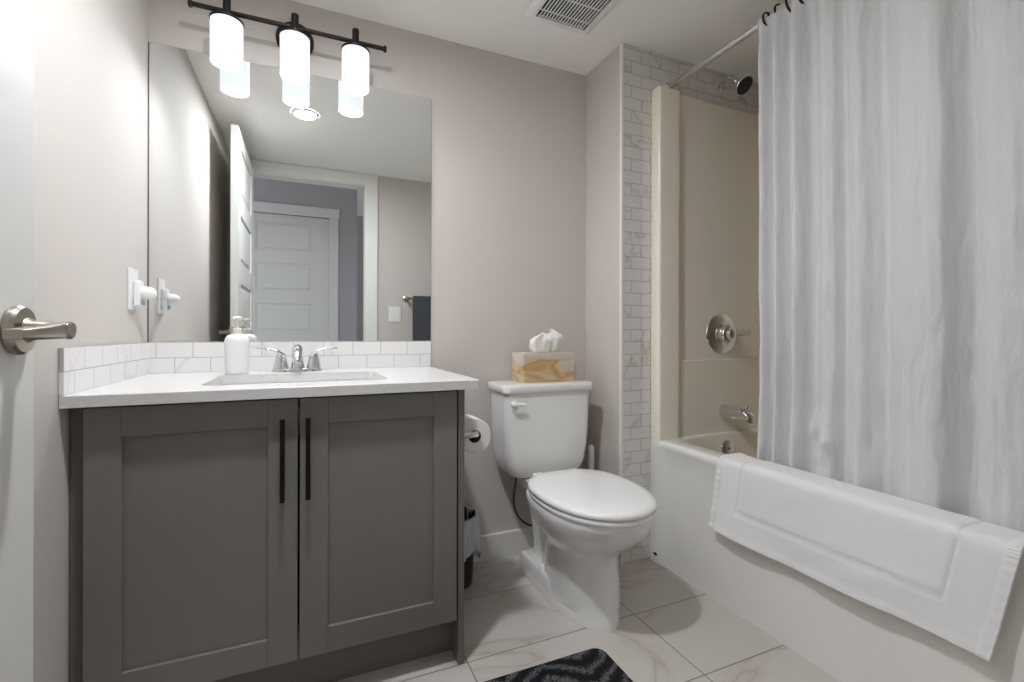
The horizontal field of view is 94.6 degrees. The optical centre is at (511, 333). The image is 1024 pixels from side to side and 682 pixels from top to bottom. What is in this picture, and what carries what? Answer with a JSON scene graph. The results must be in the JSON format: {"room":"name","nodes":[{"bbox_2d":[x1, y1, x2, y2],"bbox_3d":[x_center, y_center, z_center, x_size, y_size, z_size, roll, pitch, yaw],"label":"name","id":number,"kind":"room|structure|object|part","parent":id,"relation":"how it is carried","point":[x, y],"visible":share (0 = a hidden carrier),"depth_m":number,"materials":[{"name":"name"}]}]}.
{"room":"bathroom","nodes":[
{"label":"bathroom","id":0,"kind":"room"},
{"bbox_2d":[33,0,147,681],"bbox_3d":[-0.852,-0.122,0.663,0.100,2.120,1.810,0,0,-23],"label":"wall","id":1,"kind":"structure","parent":0,"point":[91,65],"depth_m":1.03,"materials":[{"name":"grey paint"}]},
{"bbox_2d":[58,343,149,395],"bbox_3d":[-1.042,0.078,1.238,0.009,0.099,0.584,0,0,-23],"label":"tile backsplash","id":2,"kind":"structure","parent":1,"relation":"attached to","point":[81,368],"depth_m":1.13,"materials":[{"name":"white tile"}]},
{"bbox_2d":[128,267,137,310],"bbox_3d":[-1.103,-0.128,1.377,0.007,0.120,0.071,0,0,-23],"label":"wall outlet","id":3,"kind":"object","parent":1,"relation":"attached to","point":[132,273],"visible":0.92,"depth_m":1.35,"materials":[{"name":"white plastic"}]},
{"bbox_2d":[132,278,136,299],"bbox_3d":[-1.101,-0.128,1.378,0.002,0.066,0.034,0,0,-23],"label":"receptacle","id":4,"kind":"object","parent":3,"relation":"attached to","point":[133,279],"depth_m":1.36,"materials":[{"name":"white plastic"}]},
{"bbox_2d":[133,280,156,305],"bbox_3d":[-1.076,-0.117,1.390,0.052,0.074,0.042,0,0,-23],"label":"night light","id":5,"kind":"object","parent":3,"relation":"attached to","point":[141,292],"visible":1,"depth_m":1.37,"materials":[{"name":"white plastic"}]},
{"bbox_3d":[-1.070,-0.119,1.393,0.038,0.040,0.040,0,0,-23],"label":"lamp shade","id":6,"kind":"part","parent":5,"relation":"part of","materials":[{"name":"white plastic"}]},
{"bbox_2d":[148,0,585,534],"bbox_3d":[-0.017,-0.120,2.065,2.747,2.120,0.100,0,0,-23],"label":"wall","id":7,"kind":"structure","parent":0,"point":[508,134],"depth_m":1.97,"materials":[{"name":"grey paint"}]},
{"bbox_2d":[187,0,386,95],"bbox_3d":[-0.742,-0.982,1.615,0.603,0.240,0.148,0,0,-23],"label":"vanity light","id":8,"kind":"object","parent":7,"relation":"attached to","point":[295,41],"visible":1,"depth_m":1.55,"materials":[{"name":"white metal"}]},
{"bbox_3d":[-0.913,-0.928,1.513,0.092,0.132,0.092,0,0,-23],"label":"lamp shade","id":9,"kind":"part","parent":8,"relation":"part of","materials":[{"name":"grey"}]},
{"bbox_2d":[211,56,241,68],"bbox_3d":[-0.913,-0.871,1.513,0.085,0.002,0.085,0,0,-23],"label":"diffuser","id":10,"kind":"object","parent":8,"relation":"attached to","point":[222,62],"depth_m":1.51,"materials":[{"name":"white glass"}]},
{"bbox_2d":[281,70,307,81],"bbox_3d":[-0.731,-0.871,1.592,0.085,0.002,0.085,0,0,-23],"label":"diffuser","id":11,"kind":"object","parent":8,"relation":"attached to","point":[288,75],"depth_m":1.59,"materials":[{"name":"white glass"}]},
{"bbox_3d":[-0.731,-0.927,1.592,0.092,0.132,0.092,0,0,-23],"label":"lamp shade","id":12,"kind":"part","parent":8,"relation":"part of","materials":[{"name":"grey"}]},
{"bbox_3d":[-0.552,-0.927,1.669,0.092,0.132,0.092,0,0,-23],"label":"lamp shade","id":13,"kind":"part","parent":8,"relation":"part of","materials":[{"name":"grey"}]},
{"bbox_2d":[343,83,367,92],"bbox_3d":[-0.552,-0.870,1.669,0.085,0.002,0.085,0,0,-23],"label":"diffuser","id":14,"kind":"object","parent":8,"relation":"attached to","point":[347,87],"depth_m":1.67,"materials":[{"name":"white glass"}]},
{"bbox_2d":[147,41,430,341],"bbox_3d":[-0.742,-0.451,1.693,0.918,0.960,0.006,0,0,-23],"label":"wall mirror","id":15,"kind":"object","parent":7,"relation":"attached to","point":[301,213],"visible":0.96,"depth_m":1.66,"materials":[{"name":"silver mirror"}]},
{"bbox_2d":[148,341,430,373],"bbox_3d":[-0.743,0.079,1.691,0.918,0.099,0.009,0,0,-23],"label":"tile backsplash","id":16,"kind":"structure","parent":7,"relation":"attached to","point":[165,357],"depth_m":1.67,"materials":[{"name":"white tile"}]},
{"bbox_2d":[473,527,533,562],"bbox_3d":[-0.010,0.888,2.006,0.756,0.103,0.015,0,0,-23],"label":"baseboard","id":17,"kind":"structure","parent":7,"relation":"attached to","point":[510,542],"depth_m":1.99,"materials":[{"name":"white paint"}]},
{"bbox_2d":[291,0,787,82],"bbox_3d":[0.345,-1.219,1.234,2.747,0.080,1.910,0,0,-23],"label":"ceiling","id":18,"kind":"structure","parent":0,"point":[689,31],"depth_m":1.82,"materials":[{"name":"white paint"}]},
{"bbox_2d":[524,0,619,34],"bbox_3d":[0.229,-1.170,1.663,0.280,0.018,0.308,0,0,-23],"label":"ceiling vent","id":19,"kind":"object","parent":18,"relation":"in","point":[580,13],"visible":1,"depth_m":1.72,"materials":[{"name":"white plastic"}]},
{"bbox_2d":[538,0,608,29],"bbox_3d":[0.229,-1.162,1.663,0.208,0.003,0.236,0,0,-23],"label":"grille","id":20,"kind":"object","parent":19,"relation":"attached to","point":[572,12],"depth_m":1.72,"materials":[{"name":"white plastic"}]},
{"bbox_2d":[335,554,839,681],"bbox_3d":[0.362,0.991,1.184,2.747,0.100,2.020,0,0,-23],"label":"floor","id":21,"kind":"structure","parent":0,"point":[669,629],"depth_m":1.46,"materials":[{"name":"tile"}]},
{"bbox_2d":[70,390,464,681],"bbox_3d":[-0.643,0.548,1.413,0.878,0.782,0.597,0,0,-23],"label":"vanity cabinet","id":22,"kind":"object","parent":21,"relation":"on","point":[213,541],"visible":0.9,"depth_m":1.15,"materials":[{"name":"grey wood"}]},
{"bbox_3d":[-0.727,0.485,1.098,0.417,0.649,0.019,0,0,-23],"label":"door","id":23,"kind":"part","parent":22,"relation":"part of","materials":[{"name":"grey paint"}]},
{"bbox_2d":[59,366,478,433],"bbox_3d":[-0.629,0.205,1.422,0.914,0.152,0.593,0,0,-23],"label":"countertop","id":24,"kind":"structure","parent":22,"relation":"on","point":[153,388],"depth_m":1.23,"materials":[{"name":"white stone"}]},
{"bbox_2d":[224,316,249,374],"bbox_3d":[-0.872,0.037,1.499,0.069,0.183,0.069,0,0,22],"label":"soap dispenser","id":25,"kind":"object","parent":24,"relation":"on","point":[236,344],"visible":1,"depth_m":1.47,"materials":[{"name":"white plastic"}]},
{"bbox_2d":[224,334,249,374],"bbox_3d":[-0.872,0.065,1.499,0.069,0.127,0.069,0,0,-23],"label":"bottle","id":26,"kind":"object","parent":25,"relation":"on","point":[236,346],"depth_m":1.47,"materials":[{"name":"white plastic"}]},
{"bbox_2d":[256,344,336,371],"bbox_3d":[-0.712,0.082,1.569,0.251,0.092,0.134,0,0,-23],"label":"faucet","id":27,"kind":"object","parent":24,"relation":"on","point":[280,364],"visible":1,"depth_m":1.58,"materials":[{"name":"silver metal"}]},
{"bbox_3d":[-0.802,0.064,1.575,0.090,0.033,0.031,0,0,-23],"label":"lever","id":28,"kind":"part","parent":27,"relation":"part of","materials":[{"name":"silver metal"}]},
{"bbox_3d":[-0.775,0.092,1.587,0.049,0.052,0.049,0,0,-23],"label":"handle","id":29,"kind":"part","parent":27,"relation":"part of","materials":[{"name":"silver metal"}]},
{"bbox_3d":[-0.729,0.122,1.607,0.156,0.012,0.052,0,0,-23],"label":"plate","id":30,"kind":"part","parent":27,"relation":"part of","materials":[{"name":"silver metal"}]},
{"bbox_3d":[-0.711,0.077,1.567,0.045,0.082,0.131,0,0,-23],"label":"spout","id":31,"kind":"part","parent":27,"relation":"part of","materials":[{"name":"silver metal"}]},
{"bbox_3d":[-0.682,0.093,1.627,0.049,0.052,0.049,0,0,-23],"label":"handle","id":32,"kind":"part","parent":27,"relation":"part of","materials":[{"name":"silver metal"}]},
{"bbox_3d":[-0.654,0.064,1.639,0.090,0.033,0.031,0,0,-23],"label":"lever","id":33,"kind":"part","parent":27,"relation":"part of","materials":[{"name":"silver metal"}]},
{"bbox_2d":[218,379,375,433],"bbox_3d":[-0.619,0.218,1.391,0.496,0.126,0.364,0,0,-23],"label":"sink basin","id":34,"kind":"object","parent":24,"relation":"in","point":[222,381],"depth_m":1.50,"materials":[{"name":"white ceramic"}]},
{"bbox_3d":[-0.555,0.306,1.144,0.011,0.200,0.034,0,0,-23],"label":"handle","id":35,"kind":"part","parent":22,"relation":"part of","materials":[{"name":"black metal"}]},
{"bbox_3d":[-0.503,0.306,1.166,0.011,0.200,0.034,0,0,-23],"label":"handle","id":36,"kind":"part","parent":22,"relation":"part of","materials":[{"name":"black metal"}]},
{"bbox_3d":[-0.345,0.486,1.264,0.405,0.649,0.019,0,0,-23],"label":"door","id":37,"kind":"part","parent":22,"relation":"part of","materials":[{"name":"grey paint"}]},
{"bbox_2d":[464,430,478,437],"bbox_3d":[-0.167,0.319,1.542,0.096,0.044,0.152,0,0,-23],"label":"toilet paper holder","id":38,"kind":"object","parent":22,"relation":"attached to","point":[474,434],"visible":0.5,"depth_m":1.49,"materials":[{"name":"silver metal"}]},
{"bbox_2d":[464,414,490,453],"bbox_3d":[-0.139,0.332,1.571,0.112,0.112,0.100,0,0,-23],"label":"toilet paper roll","id":39,"kind":"object","parent":38,"relation":"on","point":[471,445],"visible":0.63,"depth_m":1.53,"materials":[{"name":"white paper"}]},
{"bbox_2d":[464,506,474,588],"bbox_3d":[-0.223,0.810,1.786,0.181,0.258,0.181,0,0,-23],"label":"waste bin","id":40,"kind":"object","parent":21,"relation":"on","point":[468,565],"visible":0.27,"depth_m":1.75,"materials":[{"name":"black plastic"}]},
{"bbox_2d":[464,505,481,561],"bbox_3d":[-0.214,0.777,1.789,0.204,0.196,0.220,0,0,-23],"label":"bag","id":41,"kind":"object","parent":40,"relation":"in","point":[472,526],"visible":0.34,"depth_m":1.73,"materials":[{"name":"white plastic"}]},
{"bbox_2d":[484,648,632,681],"bbox_3d":[0.004,0.932,1.021,0.783,0.014,0.506,0,0,-23],"label":"floor mat","id":42,"kind":"object","parent":21,"relation":"on","point":[594,664],"visible":1,"depth_m":1.29,"materials":[{"name":"black fabric"}]},
{"bbox_2d":[488,379,656,630],"bbox_3d":[0.218,0.568,1.703,0.402,0.745,0.726,0,0,-23],"label":"toilet","id":43,"kind":"object","parent":21,"relation":"on","point":[583,520],"visible":1,"depth_m":1.63,"materials":[{"name":"white ceramic"}]},
{"bbox_3d":[0.020,0.268,1.792,0.056,0.028,0.040,0,0,-23],"label":"flush lever","id":44,"kind":"part","parent":43,"relation":"part of","materials":[{"name":"white ceramic"}]},
{"bbox_2d":[512,478,531,526],"bbox_3d":[0.071,0.697,1.994,0.194,0.265,0.060,0,0,-40],"label":"supply hose","id":45,"kind":"object","parent":43,"relation":"hanging from","point":[515,480],"visible":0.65,"depth_m":1.96,"materials":[{"name":"black rubber"}]},
{"bbox_3d":[0.115,0.399,1.943,0.380,0.341,0.185,0,0,-23],"label":"tank","id":46,"kind":"part","parent":43,"relation":"part of","materials":[{"name":"white ceramic"}]},
{"bbox_3d":[0.116,0.213,1.941,0.402,0.036,0.207,0,0,-23],"label":"tank lid","id":47,"kind":"part","parent":43,"relation":"part of","materials":[{"name":"white ceramic"}]},
{"bbox_2d":[512,328,573,382],"bbox_3d":[0.129,0.086,1.965,0.233,0.217,0.116,0,0,-23],"label":"tissue box","id":48,"kind":"object","parent":43,"relation":"on","point":[545,363],"visible":1,"depth_m":1.93,"materials":[{"name":"beige cardboard"}]},
{"bbox_3d":[0.267,0.531,1.590,0.370,0.023,0.479,0,0,-23],"label":"seat lid","id":49,"kind":"part","parent":43,"relation":"part of","materials":[{"name":"white plastic"}]},
{"bbox_3d":[0.268,0.553,1.588,0.366,0.017,0.471,0,0,-23],"label":"seat","id":50,"kind":"part","parent":43,"relation":"part of","materials":[{"name":"white plastic"}]},
{"bbox_2d":[588,445,593,469],"bbox_3d":[0.340,0.710,2.035,0.084,0.461,0.084,0,0,-23],"label":"toilet brush","id":51,"kind":"object","parent":21,"relation":"on","point":[590,447],"visible":0.22,"depth_m":2.02,"materials":[{"name":"white plastic"}]},
{"bbox_2d":[650,86,1023,681],"bbox_3d":[1.233,-0.035,1.419,0.764,1.955,1.539,0,0,-23],"label":"bathtub","id":52,"kind":"object","parent":21,"relation":"on","point":[705,155],"visible":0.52,"depth_m":1.94,"materials":[{"name":"white plastic"}]},
{"bbox_3d":[0.925,-0.278,2.095,0.730,1.470,0.052,0,0,-23],"label":"panel","id":53,"kind":"part","parent":52,"relation":"part of","materials":[{"name":"beige plastic"}]},
{"bbox_3d":[0.945,0.502,2.068,0.074,0.074,0.016,0,0,-23],"label":"overflow plate","id":54,"kind":"part","parent":52,"relation":"part of","materials":[{"name":"silver metal"}]},
{"bbox_2d":[706,314,750,353],"bbox_3d":[0.947,0.002,2.066,0.191,0.178,0.071,0,0,-23],"label":"shower valve","id":55,"kind":"object","parent":52,"relation":"attached to","point":[721,333],"visible":1,"depth_m":2.06,"materials":[{"name":"silver metal"}]},
{"bbox_3d":[0.943,0.002,2.058,0.096,0.096,0.059,0,0,-23],"label":"knob","id":56,"kind":"part","parent":55,"relation":"part of","materials":[{"name":"silver metal"}]},
{"bbox_3d":[1.001,-0.001,2.062,0.096,0.028,0.015,0,0,-22],"label":"lever","id":57,"kind":"part","parent":55,"relation":"part of","materials":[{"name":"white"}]},
{"bbox_2d":[719,404,753,423],"bbox_3d":[0.968,0.341,2.030,0.055,0.071,0.145,0,0,-23],"label":"tub spout","id":58,"kind":"object","parent":52,"relation":"attached to","point":[725,410],"visible":1,"depth_m":2.01,"materials":[{"name":"silver metal"}]},
{"bbox_2d":[708,453,1023,661],"bbox_3d":[0.903,0.550,1.317,0.155,0.261,0.780,0,0,-23],"label":"bath mat","id":59,"kind":"object","parent":52,"relation":"on","point":[949,575],"visible":1,"depth_m":1.17,"materials":[{"name":"white fabric"}]},
{"bbox_2d":[585,45,619,475],"bbox_3d":[0.806,-0.118,2.225,0.910,2.120,0.260,0,0,-23],"label":"wall","id":60,"kind":"structure","parent":0,"point":[603,82],"depth_m":2.03,"materials":[{"name":"grey paint"}]},
{"bbox_2d":[619,42,623,565],"bbox_3d":[0.444,-0.119,1.922,0.008,2.120,0.014,0,0,-23],"label":"trim","id":61,"kind":"structure","parent":60,"relation":"attached to","point":[622,43],"depth_m":1.92,"materials":[{"name":"white paint"}]},
{"bbox_2d":[623,43,758,564],"bbox_3d":[0.862,-0.118,2.103,0.904,2.120,0.010,0,0,-23],"label":"wall tile","id":62,"kind":"structure","parent":60,"relation":"attached to","point":[644,70],"depth_m":1.95,"materials":[{"name":"white tile"}]},
{"bbox_2d":[664,0,789,88],"bbox_3d":[0.969,-1.046,1.303,0.040,0.040,1.540,0,0,-23],"label":"curtain rod","id":63,"kind":"object","parent":62,"relation":"attached to","point":[751,30],"visible":0.68,"depth_m":1.76,"materials":[{"name":"silver metal"}]},
{"bbox_2d":[762,12,769,25],"bbox_3d":[0.849,-1.036,1.565,0.056,0.060,0.016,0,0,-23],"label":"curtain ring","id":64,"kind":"object","parent":63,"relation":"hanging from","point":[764,13],"visible":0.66,"depth_m":1.55,"materials":[{"name":"black metal"}]},
{"bbox_2d":[785,0,790,12],"bbox_3d":[0.882,-1.036,1.490,0.056,0.060,0.016,0,0,-23],"label":"curtain ring","id":65,"kind":"object","parent":63,"relation":"hanging from","point":[786,2],"visible":0.37,"depth_m":1.48,"materials":[{"name":"black metal"}]},
{"bbox_2d":[757,0,1023,531],"bbox_3d":[1.057,-0.233,1.153,0.128,1.630,1.110,0,0,-23],"label":"shower curtain","id":66,"kind":"object","parent":63,"relation":"hanging from","point":[891,132],"visible":0.83,"depth_m":1.24,"materials":[{"name":"white fabric"}]},
{"bbox_2d":[714,74,752,95],"bbox_3d":[0.971,-1.091,2.059,0.083,0.128,0.155,0,0,-23],"label":"showerhead","id":67,"kind":"object","parent":62,"relation":"attached to","point":[742,84],"visible":1,"depth_m":2.03,"materials":[{"name":"silver metal"}]},
{"bbox_3d":[0.953,-1.117,2.083,0.018,0.048,0.088,0,0,-23],"label":"arm","id":68,"kind":"part","parent":67,"relation":"part of","materials":[{"name":"silver metal"}]},
{"bbox_3d":[0.744,-0.268,0.308,2.747,2.420,0.110,0,0,-23],"label":"wall","id":69,"kind":"structure","parent":0,"visible":0},
{"bbox_2d":[0,0,76,681],"bbox_3d":[-0.505,-0.084,0.278,0.151,2.022,0.758,0,0,-23],"label":"door","id":70,"kind":"structure","parent":69,"relation":"in","point":[20,330],"depth_m":0.59,"materials":[{"name":"white paint"}]},
{"bbox_3d":[-0.558,-0.004,0.562,0.021,0.022,0.121,0,0,-23],"label":"handle lever","id":71,"kind":"part","parent":70,"relation":"part of","materials":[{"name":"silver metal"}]}
]}

